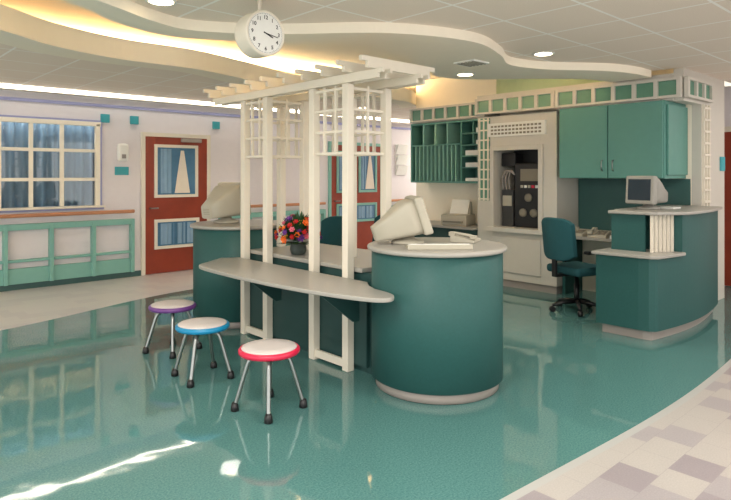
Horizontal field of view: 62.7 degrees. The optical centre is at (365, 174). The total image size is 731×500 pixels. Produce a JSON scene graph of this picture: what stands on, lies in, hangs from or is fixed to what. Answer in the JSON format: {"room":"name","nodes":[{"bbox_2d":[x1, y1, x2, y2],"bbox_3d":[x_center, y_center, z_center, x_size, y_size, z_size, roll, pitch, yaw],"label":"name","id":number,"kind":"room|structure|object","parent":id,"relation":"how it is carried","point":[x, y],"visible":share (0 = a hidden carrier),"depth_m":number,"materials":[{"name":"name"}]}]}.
{"room":"hospital interior","nodes":[
{"label":"hospital interior","id":0,"kind":"room"},
{"bbox_2d":[0,89,415,274],"bbox_3d":[-3.486,-0.025,8.916,17.000,3.050,0.120,0,0,-43],"label":"wall","id":1,"kind":"structure","parent":0,"point":[119,192],"depth_m":8.84,"materials":[{"name":"white paint"}]},
{"bbox_2d":[0,115,134,218],"bbox_3d":[-5.449,-0.110,6.988,5.500,1.330,0.160,0,0,-43],"label":"window","id":2,"kind":"structure","parent":1,"relation":"in","point":[46,163],"depth_m":8.13,"materials":[{"name":"beige paint"}]},
{"bbox_2d":[0,218,134,285],"bbox_3d":[-5.428,1.030,6.966,5.500,0.780,0.099,0,0,-43],"label":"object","id":3,"kind":"object","parent":1,"relation":"attached to","point":[52,272],"visible":1,"depth_m":8.17,"materials":[{"name":"green wood"}]},
{"bbox_2d":[0,270,140,291],"bbox_3d":[-6.513,1.460,6.017,8.620,0.080,0.020,0,0,-43],"label":"baseboard","id":4,"kind":"structure","parent":1,"relation":"attached to","point":[138,272],"depth_m":8.25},
{"bbox_2d":[100,114,109,122],"bbox_3d":[-3.727,-0.810,8.587,0.120,0.120,0.035,0,0,-43],"label":"trim","id":5,"kind":"structure","parent":1,"relation":"attached to","point":[105,118],"depth_m":8.57,"materials":[{"name":"teal tile"}]},
{"bbox_2d":[115,167,128,174],"bbox_3d":[-3.557,-0.060,8.757,0.200,0.120,0.015,0,0,-43],"label":"room sign","id":6,"kind":"object","parent":1,"relation":"attached to","point":[118,170],"visible":1,"depth_m":8.75,"materials":[{"name":"teal plastic"}]},
{"bbox_2d":[117,143,128,160],"bbox_3d":[-3.528,-0.330,8.726,0.160,0.260,0.100,0,0,-43],"label":"dispenser","id":7,"kind":"object","parent":1,"relation":"attached to","point":[122,148],"visible":1,"depth_m":8.69,"materials":[{"name":"white plastic"}]},
{"bbox_2d":[130,116,138,124],"bbox_3d":[-3.418,-0.810,8.872,0.120,0.120,0.035,0,0,-43],"label":"trim","id":8,"kind":"structure","parent":1,"relation":"attached to","point":[133,119],"depth_m":8.86,"materials":[{"name":"teal tile"}]},
{"bbox_2d":[141,132,210,275],"bbox_3d":[-2.910,0.430,9.302,1.130,2.140,0.096,0,0,-43],"label":"door","id":9,"kind":"structure","parent":1,"relation":"in","point":[175,168],"depth_m":9.25,"materials":[{"name":"red paint"}]},
{"bbox_2d":[161,223,170,244],"bbox_3d":[-3.046,0.900,9.184,0.249,0.320,0.032,0,0,-43],"label":"curtain","id":10,"kind":"object","parent":9,"relation":"hanging from","point":[165,227],"depth_m":9.17,"materials":[{"name":"blue fabric"}]},
{"bbox_2d":[161,149,170,192],"bbox_3d":[-3.050,-0.060,9.181,0.240,0.680,0.032,0,0,-43],"label":"curtain","id":11,"kind":"object","parent":9,"relation":"hanging from","point":[165,153],"depth_m":9.17,"materials":[{"name":"blue fabric"}]},
{"bbox_2d":[175,151,189,192],"bbox_3d":[-2.856,-0.050,9.360,0.250,0.660,0.008,0,0,-43],"label":"drape","id":12,"kind":"object","parent":9,"relation":"hanging from","point":[182,158],"depth_m":9.36,"materials":[{"name":"beige fabric"}]},
{"bbox_2d":[178,222,193,242],"bbox_3d":[-2.807,0.900,9.405,0.300,0.320,0.025,0,0,-43],"label":"curtain","id":13,"kind":"object","parent":9,"relation":"hanging from","point":[185,232],"depth_m":9.40,"materials":[{"name":"blue fabric"}]},
{"bbox_2d":[0,96,410,129],"bbox_3d":[-3.437,-0.990,8.862,17.000,0.040,0.025,0,0,-43],"label":"trim","id":14,"kind":"structure","parent":1,"relation":"attached to","point":[1,97],"depth_m":8.82,"materials":[{"name":"paint"}]},
{"bbox_2d":[0,84,411,123],"bbox_3d":[-3.377,-1.125,8.798,16.000,0.050,0.200,0,0,-43],"label":"light","id":15,"kind":"object","parent":1,"relation":"attached to","point":[2,86],"visible":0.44,"depth_m":8.68,"materials":[{"name":"beige paint"}]},
{"bbox_2d":[212,121,219,128],"bbox_3d":[-2.435,-0.810,9.783,0.120,0.120,0.035,0,0,-43],"label":"trim","id":16,"kind":"structure","parent":1,"relation":"attached to","point":[215,125],"depth_m":9.76,"materials":[{"name":"teal tile"}]},
{"bbox_2d":[218,209,325,245],"bbox_3d":[-1.576,1.030,10.533,2.200,0.780,0.099,0,0,-43],"label":"chair rail","id":17,"kind":"object","parent":1,"relation":"attached to","point":[322,211],"visible":0.18,"depth_m":10.52,"materials":[{"name":"wood"}]},
{"bbox_2d":[251,202,325,207],"bbox_3d":[-1.577,0.530,10.534,2.200,0.050,0.100,0,0,-43],"label":"handrail","id":18,"kind":"object","parent":1,"relation":"attached to","point":[321,203],"visible":0.44,"depth_m":10.66,"materials":[{"name":"brown wood"}]},
{"bbox_2d":[328,141,379,248],"bbox_3d":[-0.162,0.430,11.846,1.420,2.140,0.096,0,0,-43],"label":"door","id":19,"kind":"structure","parent":1,"relation":"in","point":[368,167],"depth_m":11.95,"materials":[{"name":"brown wood"}]},
{"bbox_2d":[340,156,341,189],"bbox_3d":[-0.452,-0.060,11.591,0.148,0.680,0.023,0,0,-43],"label":"curtain","id":20,"kind":"object","parent":19,"relation":"hanging from","point":[340,156],"depth_m":11.57,"materials":[{"name":"fabric"}]},
{"bbox_2d":[362,156,365,188],"bbox_3d":[-0.032,-0.060,11.977,0.015,0.680,0.149,0,0,37],"label":"curtain","id":21,"kind":"object","parent":19,"relation":"hanging from","point":[363,157],"depth_m":11.98,"materials":[{"name":"blue fabric"}]},
{"bbox_2d":[358,206,371,217],"bbox_3d":[0.008,0.740,12.012,0.465,0.240,0.032,0,0,-43],"label":"curtain","id":22,"kind":"object","parent":19,"relation":"hanging from","point":[363,211],"depth_m":12.00,"materials":[{"name":"blue fabric"}]},
{"bbox_2d":[365,156,374,188],"bbox_3d":[0.090,-0.050,12.088,0.250,0.660,0.008,0,0,-43],"label":"drape","id":23,"kind":"object","parent":19,"relation":"hanging from","point":[369,160],"depth_m":12.08,"materials":[{"name":"beige fabric"}]},
{"bbox_2d":[395,144,407,174],"bbox_3d":[0.771,-0.320,12.708,0.300,0.640,0.100,0,0,-43],"label":"holder","id":24,"kind":"object","parent":1,"relation":"attached to","point":[400,160],"visible":1,"depth_m":12.67,"materials":[{"name":"white plastic"}]},
{"bbox_2d":[0,4,415,120],"bbox_3d":[-2.137,-1.245,7.459,17.000,0.190,3.851,0,0,-43],"label":"ceiling","id":25,"kind":"structure","parent":0,"point":[20,67],"depth_m":6.63,"materials":[{"name":"paint"}]},
{"bbox_2d":[0,28,415,107],"bbox_3d":[-3.029,-1.143,5.123,1.383,0.015,12.518,0,0,40],"label":"trim","id":26,"kind":"structure","parent":25,"relation":"attached to","point":[7,37],"depth_m":5.90,"materials":[{"name":"white paint"}]},
{"bbox_2d":[0,249,730,499],"bbox_3d":[0.870,1.550,4.212,17.000,0.100,15.000,0,0,-43],"label":"floor","id":27,"kind":"structure","parent":0,"point":[578,410],"depth_m":3.71,"materials":[{"name":"tile"}]},
{"bbox_2d":[142,299,201,358],"bbox_3d":[-1.643,1.295,5.116,0.391,0.410,0.391,0,0,31],"label":"stool","id":28,"kind":"object","parent":27,"relation":"on","point":[172,306],"visible":0.95,"depth_m":5.03,"materials":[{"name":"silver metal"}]},
{"bbox_2d":[171,317,234,387],"bbox_3d":[-1.209,1.295,4.455,0.392,0.410,0.392,0,0,-38],"label":"stool","id":29,"kind":"object","parent":27,"relation":"on","point":[199,326],"visible":1,"depth_m":4.41,"materials":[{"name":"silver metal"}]},
{"bbox_2d":[190,219,277,328],"bbox_3d":[-1.316,1.000,6.278,1.004,1.000,1.004,0,0,-43],"label":"reception desk","id":30,"kind":"object","parent":27,"relation":"on","point":[215,295],"depth_m":5.84,"materials":[{"name":"teal laminate"}]},
{"bbox_2d":[201,182,250,223],"bbox_3d":[-1.486,0.288,6.237,0.399,0.423,0.458,0,0,32],"label":"monitor","id":31,"kind":"object","parent":30,"relation":"on","point":[223,202],"visible":0.83,"depth_m":6.15,"materials":[{"name":"beige plastic"}]},
{"bbox_2d":[190,219,276,229],"bbox_3d":[-1.316,0.517,6.278,1.004,0.035,1.004,0,0,-43],"label":"countertop","id":32,"kind":"structure","parent":30,"relation":"on","point":[255,224],"depth_m":5.94,"materials":[{"name":"beige laminate"}]},
{"bbox_2d":[230,339,306,423],"bbox_3d":[-0.617,1.295,3.845,0.391,0.410,0.391,0,0,41],"label":"stool","id":33,"kind":"object","parent":27,"relation":"on","point":[262,350],"visible":1,"depth_m":3.79,"materials":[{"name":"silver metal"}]},
{"bbox_2d":[250,244,371,373],"bbox_3d":[-0.263,1.105,5.413,0.830,0.790,1.740,0,0,-43],"label":"reception desk","id":34,"kind":"object","parent":27,"relation":"on","point":[330,255],"depth_m":5.14,"materials":[{"name":"white laminate"}]},
{"bbox_2d":[199,257,393,367],"bbox_3d":[-0.612,1.115,4.727,0.670,0.670,2.388,0,0,-43],"label":"counter","id":35,"kind":"object","parent":34,"relation":"attached to","point":[289,288],"visible":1,"depth_m":4.76,"materials":[{"name":"laminate"}]},
{"bbox_2d":[274,211,321,254],"bbox_3d":[-0.606,0.515,5.364,0.452,0.391,0.445,0,0,-43],"label":"flower arrangement","id":36,"kind":"object","parent":34,"relation":"on","point":[297,229],"visible":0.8,"depth_m":5.27,"materials":[{"name":"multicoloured plant"}]},
{"bbox_2d":[250,244,371,272],"bbox_3d":[-0.269,0.728,5.420,0.830,0.035,1.600,0,0,-43],"label":"countertop","id":37,"kind":"structure","parent":34,"relation":"on","point":[330,255],"depth_m":5.24,"materials":[{"name":"white laminate"}]},
{"bbox_2d":[203,55,434,371],"bbox_3d":[-0.531,0.328,5.328,0.780,2.345,2.460,0,0,-43],"label":"pergola","id":38,"kind":"object","parent":27,"relation":"on","point":[378,76],"visible":0.92,"depth_m":4.91,"materials":[{"name":"beige paint"}]},
{"bbox_2d":[320,216,341,245],"bbox_3d":[-0.404,0.980,6.451,0.578,1.039,0.672,0,0,32],"label":"office chair","id":39,"kind":"object","parent":27,"relation":"on","point":[331,227],"visible":0.11,"depth_m":6.73,"materials":[{"name":"teal fabric"}]},
{"bbox_2d":[372,215,379,241],"bbox_3d":[0.036,0.980,6.917,0.672,1.039,0.578,0,0,-28],"label":"office chair","id":40,"kind":"object","parent":27,"relation":"on","point":[377,218],"visible":0.04,"depth_m":7.21,"materials":[{"name":"teal fabric"}]},
{"bbox_2d":[367,237,507,404],"bbox_3d":[0.514,1.000,4.346,1.004,1.000,1.004,0,0,-43],"label":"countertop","id":41,"kind":"structure","parent":27,"relation":"on","point":[439,341],"depth_m":3.94,"materials":[{"name":"teal laminate"}]},
{"bbox_2d":[370,195,432,244],"bbox_3d":[0.251,0.327,4.396,0.422,0.346,0.361,0,0,-8],"label":"monitor","id":42,"kind":"object","parent":41,"relation":"on","point":[407,218],"visible":0.99,"depth_m":4.26,"materials":[{"name":"beige plastic"}]},
{"bbox_2d":[367,237,507,257],"bbox_3d":[0.514,0.517,4.346,1.004,0.035,1.004,0,0,-43],"label":"countertop","id":43,"kind":"structure","parent":41,"relation":"on","point":[482,248],"depth_m":4.03,"materials":[{"name":"white laminate"}]},
{"bbox_2d":[405,244,472,249],"bbox_3d":[0.497,0.481,4.085,0.440,0.037,0.160,0,0,-3],"label":"keyboard","id":44,"kind":"object","parent":41,"relation":"on","point":[409,246],"visible":1,"depth_m":4.01,"materials":[{"name":"white plastic"}]},
{"bbox_2d":[449,231,480,242],"bbox_3d":[0.754,0.462,4.514,0.209,0.076,0.189,0,0,27],"label":"telephone","id":45,"kind":"object","parent":41,"relation":"on","point":[459,237],"visible":1,"depth_m":4.44,"materials":[{"name":"beige plastic"}]},
{"bbox_2d":[414,220,477,236],"bbox_3d":[1.221,1.117,9.090,0.645,0.765,1.480,0,0,-43],"label":"countertop","id":46,"kind":"structure","parent":27,"relation":"on","point":[439,230],"depth_m":8.77,"materials":[{"name":"laminate"}]},
{"bbox_2d":[430,220,477,229],"bbox_3d":[1.221,0.752,9.090,0.645,0.035,1.480,0,0,-43],"label":"countertop","id":47,"kind":"structure","parent":46,"relation":"on","point":[433,223],"depth_m":8.63,"materials":[{"name":"beige laminate"}]},
{"bbox_2d":[441,199,474,225],"bbox_3d":[1.355,0.550,8.811,0.400,0.370,0.400,0,0,32],"label":"printer","id":48,"kind":"object","parent":46,"relation":"on","point":[460,213],"visible":1,"depth_m":8.77,"materials":[{"name":"white plastic"}]},
{"bbox_2d":[443,221,462,222],"bbox_3d":[1.261,0.675,8.663,0.300,0.020,0.050,0,0,32],"label":"tray","id":49,"kind":"object","parent":48,"relation":"on","point":[443,221],"depth_m":8.63,"materials":[{"name":"beige plastic"}]},
{"bbox_2d":[448,202,472,213],"bbox_3d":[1.411,0.485,8.900,0.340,0.180,0.130,0,0,32],"label":"paper tray","id":50,"kind":"object","parent":48,"relation":"on","point":[456,207],"depth_m":8.85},
{"bbox_2d":[478,111,577,293],"bbox_3d":[2.151,0.350,8.105,0.630,2.300,1.210,0,0,-43],"label":"equipment cabinet","id":51,"kind":"object","parent":27,"relation":"on","point":[534,135],"visible":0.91,"depth_m":7.84,"materials":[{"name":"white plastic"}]},
{"bbox_2d":[502,153,537,228],"bbox_3d":[2.180,0.200,8.111,0.380,1.000,0.660,0,0,-43],"label":"machine","id":52,"kind":"object","parent":51,"relation":"in","point":[519,204],"visible":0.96,"depth_m":8.00,"materials":[{"name":"black plastic"}]},
{"bbox_2d":[541,217,595,316],"bbox_3d":[2.296,0.980,6.601,0.672,1.039,0.613,0,0,-25],"label":"office chair","id":53,"kind":"object","parent":27,"relation":"on","point":[559,234],"visible":0.87,"depth_m":6.45,"materials":[{"name":"teal fabric"}]},
{"bbox_2d":[562,236,610,293],"bbox_3d":[2.878,1.117,7.279,0.675,0.765,0.970,0,0,-43],"label":"countertop","id":54,"kind":"structure","parent":27,"relation":"on","point":[568,282],"depth_m":7.60,"materials":[{"name":"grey laminate"}]},
{"bbox_2d":[575,227,588,235],"bbox_3d":[2.595,0.687,7.309,0.220,0.096,0.199,0,0,-43],"label":"telephone","id":55,"kind":"object","parent":54,"relation":"on","point":[579,232],"visible":0.5,"depth_m":7.26,"materials":[{"name":"beige plastic"}]},
{"bbox_2d":[576,236,610,241],"bbox_3d":[2.878,0.752,7.279,0.675,0.035,0.970,0,0,-43],"label":"countertop","id":56,"kind":"structure","parent":54,"relation":"on","point":[577,237],"depth_m":7.02,"materials":[{"name":"white laminate"}]},
{"bbox_2d":[587,227,610,237],"bbox_3d":[2.764,0.682,7.098,0.219,0.106,0.242,0,0,37],"label":"telephone","id":57,"kind":"object","parent":54,"relation":"on","point":[594,232],"visible":0.99,"depth_m":7.06,"materials":[{"name":"beige plastic"}]},
{"bbox_2d":[591,205,721,339],"bbox_3d":[3.079,0.922,6.132,1.870,1.155,0.705,0,0,-43],"label":"reception desk","id":58,"kind":"object","parent":27,"relation":"on","point":[657,278],"visible":0.99,"depth_m":5.66,"materials":[{"name":"teal laminate"}]},
{"bbox_2d":[625,176,667,209],"bbox_3d":[2.884,0.176,6.065,0.370,0.338,0.327,0,0,-28],"label":"monitor","id":59,"kind":"object","parent":58,"relation":"on","point":[648,191],"visible":1,"depth_m":5.95,"materials":[{"name":"beige plastic"}]},
{"bbox_2d":[660,206,680,208],"bbox_3d":[3.140,0.338,6.206,0.200,0.015,0.160,0,0,-43],"label":"paper stack","id":60,"kind":"object","parent":58,"relation":"on","point":[662,207],"visible":0.86,"depth_m":6.14,"materials":[{"name":"white paper"}]},
{"bbox_2d":[0,0,730,93],"bbox_3d":[0.870,-1.600,4.212,17.000,0.100,15.000,0,0,-43],"label":"ceiling","id":61,"kind":"structure","parent":0,"point":[291,56],"depth_m":7.13,"materials":[{"name":"white paint"}]},
{"bbox_2d":[130,0,730,82],"bbox_3d":[2.763,-1.215,2.168,17.000,0.130,9.427,0,0,-43],"label":"ceiling","id":62,"kind":"structure","parent":0,"point":[653,35],"depth_m":4.50,"materials":[{"name":"paint"}]},
{"bbox_2d":[145,0,177,5],"bbox_3d":[-1.348,-1.144,3.958,0.210,0.010,0.210,0,0,-43],"label":"recessed light","id":63,"kind":"object","parent":62,"relation":"in","point":[153,2],"visible":1,"depth_m":3.96,"materials":[{"name":"white plastic"}]},
{"bbox_2d":[234,0,283,58],"bbox_3d":[-0.688,-0.957,3.900,0.294,0.387,0.153,0,0,-43],"label":"clock","id":64,"kind":"object","parent":62,"relation":"hanging from","point":[259,34],"visible":1,"depth_m":3.84,"materials":[{"name":"beige paint"}]},
{"bbox_2d":[62,0,650,81],"bbox_3d":[-1.859,-1.110,3.375,11.828,0.080,1.488,0,0,-40],"label":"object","id":65,"kind":"structure","parent":62,"relation":"attached to","point":[436,47],"depth_m":4.79,"materials":[{"name":"white paint"}]},
{"bbox_2d":[532,51,554,55],"bbox_3d":[1.683,-1.144,5.674,0.210,0.010,0.210,0,0,-43],"label":"recessed light","id":66,"kind":"object","parent":62,"relation":"in","point":[542,53],"visible":1,"depth_m":5.64,"materials":[{"name":"white plastic"}]},
{"bbox_2d":[496,79,601,93],"bbox_3d":[2.409,-1.325,7.907,0.520,0.450,1.850,0,0,-43],"label":"wall","id":67,"kind":"structure","parent":0,"point":[502,85],"depth_m":7.80,"materials":[{"name":"yellow paint"}]},
{"bbox_2d":[409,102,486,122],"bbox_3d":[1.215,-0.940,9.071,0.050,0.220,1.460,0,0,-43],"label":"frieze","id":68,"kind":"object","parent":67,"relation":"in","point":[465,110],"depth_m":9.07,"materials":[{"name":"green wood"}]},
{"bbox_2d":[455,73,474,75],"bbox_3d":[1.058,-1.064,6.363,0.210,0.010,0.210,0,0,-43],"label":"recessed light","id":69,"kind":"object","parent":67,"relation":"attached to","point":[457,74],"visible":1,"depth_m":6.32,"materials":[{"name":"white plastic"}]},
{"bbox_2d":[453,59,488,66],"bbox_3d":[1.004,-1.060,5.700,0.240,0.019,0.240,0,0,-43],"label":"air vent","id":70,"kind":"object","parent":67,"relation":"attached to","point":[472,62],"visible":1,"depth_m":5.66,"materials":[{"name":"white plastic"}]},
{"bbox_2d":[475,91,554,114],"bbox_3d":[1.946,-0.940,7.914,0.050,0.220,1.210,0,0,-43],"label":"frieze","id":71,"kind":"object","parent":67,"relation":"in","point":[538,100],"depth_m":7.87,"materials":[{"name":"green wood"}]},
{"bbox_2d":[477,73,673,98],"bbox_3d":[2.646,-1.075,7.622,0.560,0.050,2.590,0,0,-43],"label":"trim","id":72,"kind":"structure","parent":67,"relation":"attached to","point":[670,74],"depth_m":7.36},
{"bbox_2d":[416,67,691,291],"bbox_3d":[2.324,-0.025,8.455,0.100,3.050,4.250,0,0,-43],"label":"wall","id":73,"kind":"structure","parent":0,"point":[437,197],"depth_m":9.30,"materials":[{"name":"beige paint"}]},
{"bbox_2d":[411,119,477,182],"bbox_3d":[1.338,-0.345,9.185,0.353,0.930,1.440,0,0,-43],"label":"mail organizer","id":74,"kind":"object","parent":73,"relation":"attached to","point":[447,151],"visible":0.63,"depth_m":9.15,"materials":[{"name":"teal laminate"}]},
{"bbox_2d":[412,113,499,123],"bbox_3d":[1.355,-0.935,9.200,0.310,0.230,1.460,0,0,-43],"label":"trim","id":75,"kind":"structure","parent":73,"relation":"attached to","point":[488,115],"depth_m":8.91,"materials":[{"name":"beige wood"}]},
{"bbox_2d":[559,100,690,230],"bbox_3d":[3.007,-0.055,7.132,0.687,1.510,1.360,0,0,-43],"label":"upper cabinet","id":76,"kind":"object","parent":73,"relation":"attached to","point":[649,138],"visible":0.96,"depth_m":6.91,"materials":[{"name":"teal laminate"}]},
{"bbox_2d":[555,76,681,107],"bbox_3d":[2.863,-0.940,6.924,0.050,0.220,1.470,0,0,-43],"label":"frieze","id":77,"kind":"object","parent":76,"relation":"on","point":[670,87],"depth_m":6.86,"materials":[{"name":"cream painted wood"},{"name":"green painted panel"}]},
{"bbox_2d":[557,98,687,109],"bbox_3d":[3.060,-0.825,7.175,0.560,0.030,1.370,0,0,-43],"label":"trim","id":78,"kind":"structure","parent":76,"relation":"on","point":[667,99],"depth_m":6.87,"materials":[{"name":"beige wood"}]},
{"bbox_2d":[578,178,690,230],"bbox_3d":[3.253,0.372,7.360,0.016,0.655,1.360,0,0,-43],"label":"backsplash","id":79,"kind":"structure","parent":73,"relation":"attached to","point":[596,197],"depth_m":7.58,"materials":[{"name":"teal laminate"}]},
{"bbox_2d":[692,104,723,299],"bbox_3d":[4.059,0.350,7.097,0.800,2.300,0.100,0,0,-43],"label":"wall","id":80,"kind":"structure","parent":0,"point":[716,114],"depth_m":7.09,"materials":[{"name":"white paint"}]},
{"bbox_2d":[674,68,723,108],"bbox_3d":[3.860,-0.975,6.914,1.340,0.350,0.100,0,0,-43],"label":"trim","id":81,"kind":"structure","parent":80,"relation":"attached to","point":[718,84],"depth_m":6.82,"materials":[{"name":"white wood"}]},
{"bbox_2d":[684,76,713,102],"bbox_3d":[3.698,-0.940,6.648,0.780,0.220,0.050,0,0,-43],"label":"frieze","id":82,"kind":"object","parent":80,"relation":"in","point":[694,88],"depth_m":6.60,"materials":[{"name":"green wood"}]},
{"bbox_2d":[702,104,710,205],"bbox_3d":[3.898,0.350,6.858,0.204,2.300,0.032,0,0,-43],"label":"lattice screen","id":83,"kind":"object","parent":80,"relation":"attached to","point":[706,120],"visible":0.5,"depth_m":6.85,"materials":[{"name":"beige paint"}]},
{"bbox_2d":[720,157,724,170],"bbox_3d":[4.312,-0.135,7.250,0.140,0.170,0.019,0,0,-43],"label":"room sign","id":84,"kind":"object","parent":80,"relation":"attached to","point":[722,159],"visible":1,"depth_m":7.22,"materials":[{"name":"teal plastic"}]},
{"bbox_2d":[724,86,730,285],"bbox_3d":[6.170,0.150,6.804,0.100,2.700,11.600,0,0,-43],"label":"wall","id":85,"kind":"structure","parent":0,"point":[727,89],"depth_m":8.11,"materials":[{"name":"white paint"}]},
{"bbox_2d":[724,126,730,285],"bbox_3d":[5.092,0.425,7.850,0.060,2.150,1.100,0,0,-43],"label":"door","id":86,"kind":"structure","parent":85,"relation":"in","point":[727,130],"depth_m":8.07,"materials":[{"name":"red paint"}]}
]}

